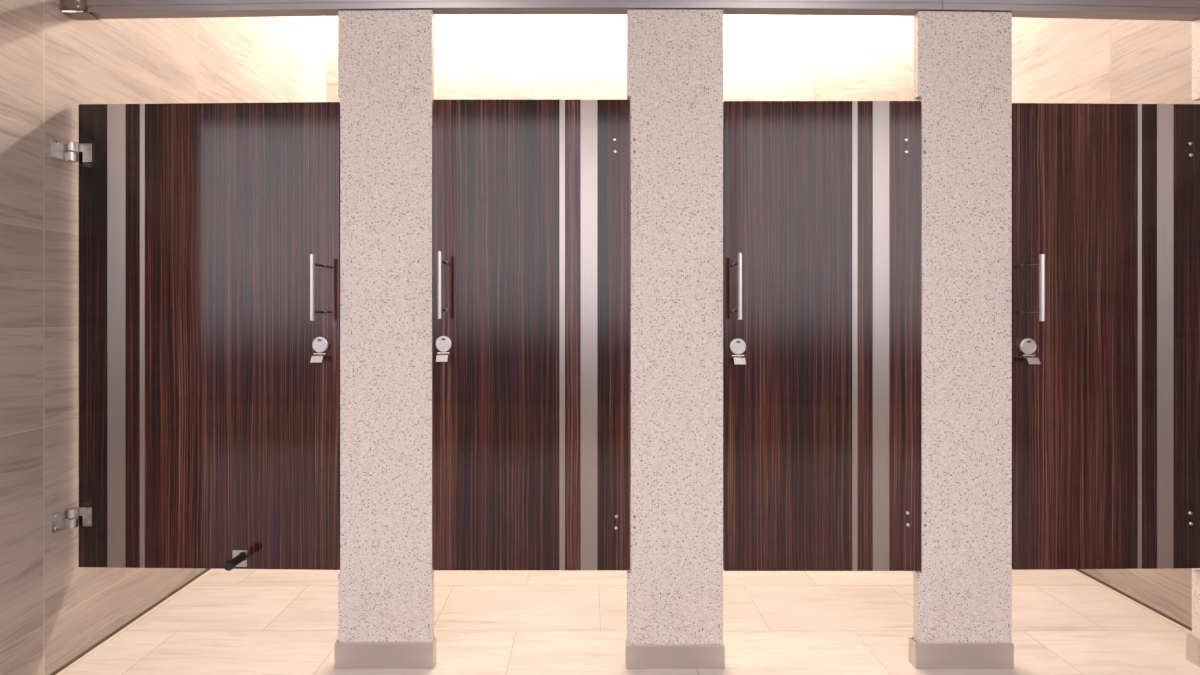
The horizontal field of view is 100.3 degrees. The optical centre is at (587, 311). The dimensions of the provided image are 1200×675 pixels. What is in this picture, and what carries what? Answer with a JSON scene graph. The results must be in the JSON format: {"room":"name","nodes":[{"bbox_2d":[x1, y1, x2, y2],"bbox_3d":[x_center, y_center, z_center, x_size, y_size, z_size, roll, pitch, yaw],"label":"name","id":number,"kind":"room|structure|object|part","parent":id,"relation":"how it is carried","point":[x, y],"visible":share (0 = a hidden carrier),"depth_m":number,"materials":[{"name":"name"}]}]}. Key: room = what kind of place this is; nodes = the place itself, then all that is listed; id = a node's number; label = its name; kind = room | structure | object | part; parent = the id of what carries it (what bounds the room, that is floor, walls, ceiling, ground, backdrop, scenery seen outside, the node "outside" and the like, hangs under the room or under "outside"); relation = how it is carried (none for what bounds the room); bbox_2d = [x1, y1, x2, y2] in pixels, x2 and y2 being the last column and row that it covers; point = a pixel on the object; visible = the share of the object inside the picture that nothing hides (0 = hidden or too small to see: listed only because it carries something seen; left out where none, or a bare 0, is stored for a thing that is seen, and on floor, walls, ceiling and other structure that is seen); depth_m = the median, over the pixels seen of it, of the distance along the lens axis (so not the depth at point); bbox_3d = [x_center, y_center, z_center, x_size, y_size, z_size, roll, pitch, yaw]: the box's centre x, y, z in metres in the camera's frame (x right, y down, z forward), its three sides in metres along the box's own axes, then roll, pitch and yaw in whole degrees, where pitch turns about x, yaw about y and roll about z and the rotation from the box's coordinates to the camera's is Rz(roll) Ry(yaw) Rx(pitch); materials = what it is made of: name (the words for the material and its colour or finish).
{"room":"public restroom","nodes":[
{"label":"public restroom","id":0,"kind":"room"},
{"bbox_2d":[0,0,325,674],"bbox_3d":[-1.731,-0.613,2.200,0.120,3.500,2.200,0,0,0],"label":"wall","id":1,"kind":"structure","parent":0,"point":[53,609],"depth_m":1.57,"materials":[{"name":"tile"}]},
{"bbox_2d":[50,569,214,674],"bbox_3d":[-1.668,1.131,2.150,0.006,0.012,2.100,0,0,0],"label":"baseboard","id":2,"kind":"structure","parent":1,"relation":"attached to","point":[67,664],"depth_m":1.79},
{"bbox_2d":[50,102,339,570],"bbox_3d":[-1.233,0.077,1.581,0.875,1.495,0.099,0,0,1],"label":"door","id":3,"kind":"structure","parent":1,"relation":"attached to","point":[209,233],"depth_m":1.61,"materials":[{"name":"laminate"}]},
{"bbox_3d":[-0.844,-0.075,1.531,0.014,0.205,0.014,0,0,1],"label":"handle","id":4,"kind":"part","parent":3,"relation":"part of","materials":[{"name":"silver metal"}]},
{"bbox_2d":[326,15,916,101],"bbox_3d":[0.239,-0.613,3.260,4.061,3.500,0.120,0,0,0],"label":"wall","id":5,"kind":"structure","parent":0,"point":[477,57],"depth_m":3.20,"materials":[{"name":"tile"}]},
{"bbox_2d":[62,569,1199,674],"bbox_3d":[0.000,1.187,1.000,9.200,0.100,4.600,0,0,0],"label":"floor","id":6,"kind":"structure","parent":0,"point":[235,621],"depth_m":1.79,"materials":[{"name":"tile"}]},
{"bbox_2d":[334,9,436,668],"bbox_3d":[-0.650,0.085,1.613,0.315,2.104,0.036,0,0,0],"label":"pilaster","id":7,"kind":"object","parent":6,"relation":"on","point":[386,57],"visible":0.99,"depth_m":1.60,"materials":[{"name":"stone"}]},
{"bbox_2d":[433,100,629,569],"bbox_3d":[-0.180,0.073,1.572,0.629,1.504,0.099,0,0,0],"label":"door","id":8,"kind":"structure","parent":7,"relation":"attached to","point":[531,198],"depth_m":1.60,"materials":[{"name":"laminate"}]},
{"bbox_3d":[-0.452,-0.083,1.530,0.014,0.208,0.014,0,0,0],"label":"handle","id":9,"kind":"part","parent":8,"relation":"part of","materials":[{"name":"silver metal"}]},
{"bbox_2d":[625,9,724,668],"bbox_3d":[0.278,0.085,1.613,0.315,2.104,0.036,0,0,0],"label":"pilaster","id":10,"kind":"object","parent":6,"relation":"on","point":[675,56],"visible":1,"depth_m":1.60,"materials":[{"name":"stone"}]},
{"bbox_2d":[723,101,920,570],"bbox_3d":[0.750,0.077,1.572,0.629,1.502,0.099,0,0,0],"label":"door","id":11,"kind":"structure","parent":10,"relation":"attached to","point":[822,199],"depth_m":1.60,"materials":[{"name":"laminate"}]},
{"bbox_3d":[0.466,-0.079,1.530,0.014,0.206,0.014,0,0,0],"label":"handle","id":12,"kind":"part","parent":11,"relation":"part of","materials":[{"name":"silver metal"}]},
{"bbox_2d":[909,11,1013,668],"bbox_3d":[1.200,0.087,1.613,0.313,2.100,0.036,0,0,0],"label":"pilaster","id":13,"kind":"object","parent":6,"relation":"on","point":[962,60],"visible":0.99,"depth_m":1.60,"materials":[{"name":"stone"}]},
{"bbox_2d":[1012,103,1199,569],"bbox_3d":[1.672,0.078,1.577,0.627,1.491,0.099,0,0,-1],"label":"door","id":14,"kind":"structure","parent":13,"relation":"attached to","point":[1106,197],"depth_m":1.60,"materials":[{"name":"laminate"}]},
{"bbox_3d":[1.387,0.002,1.567,0.010,0.010,0.066,0,0,-1],"label":"post","id":15,"kind":"part","parent":14,"relation":"part of","materials":[{"name":"silver metal"}]},
{"bbox_3d":[1.387,-0.147,1.567,0.010,0.010,0.066,0,0,-1],"label":"post","id":16,"kind":"part","parent":14,"relation":"part of","materials":[{"name":"silver metal"}]},
{"bbox_3d":[1.388,-0.074,1.530,0.014,0.206,0.014,0,0,-1],"label":"handle","id":17,"kind":"part","parent":14,"relation":"part of","materials":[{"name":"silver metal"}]},
{"bbox_2d":[1186,18,1199,666],"bbox_3d":[2.054,0.096,1.621,0.194,2.083,0.036,0,0,0],"label":"pilaster","id":18,"kind":"object","parent":6,"relation":"on","point":[1192,639],"visible":1,"depth_m":1.62,"materials":[{"name":"stone"}]},
{"bbox_2d":[60,0,1199,20],"bbox_3d":[0.237,-0.987,1.607,3.814,0.088,0.047,0,0,0],"label":"rail","id":19,"kind":"object","parent":18,"relation":"on","point":[1166,10],"visible":0.99,"depth_m":1.60,"materials":[{"name":"metal"}]},
{"bbox_2d":[1012,17,1199,627],"bbox_3d":[2.210,-0.613,2.075,0.120,3.500,2.450,0,0,0],"label":"wall","id":20,"kind":"structure","parent":0,"point":[1055,60],"depth_m":2.03,"materials":[{"name":"tile"}]},
{"bbox_2d":[1070,569,1191,632],"bbox_3d":[2.147,1.131,2.025,0.006,0.012,2.350,0,0,0],"label":"baseboard","id":21,"kind":"structure","parent":20,"relation":"attached to","point":[1079,570],"depth_m":1.95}
]}

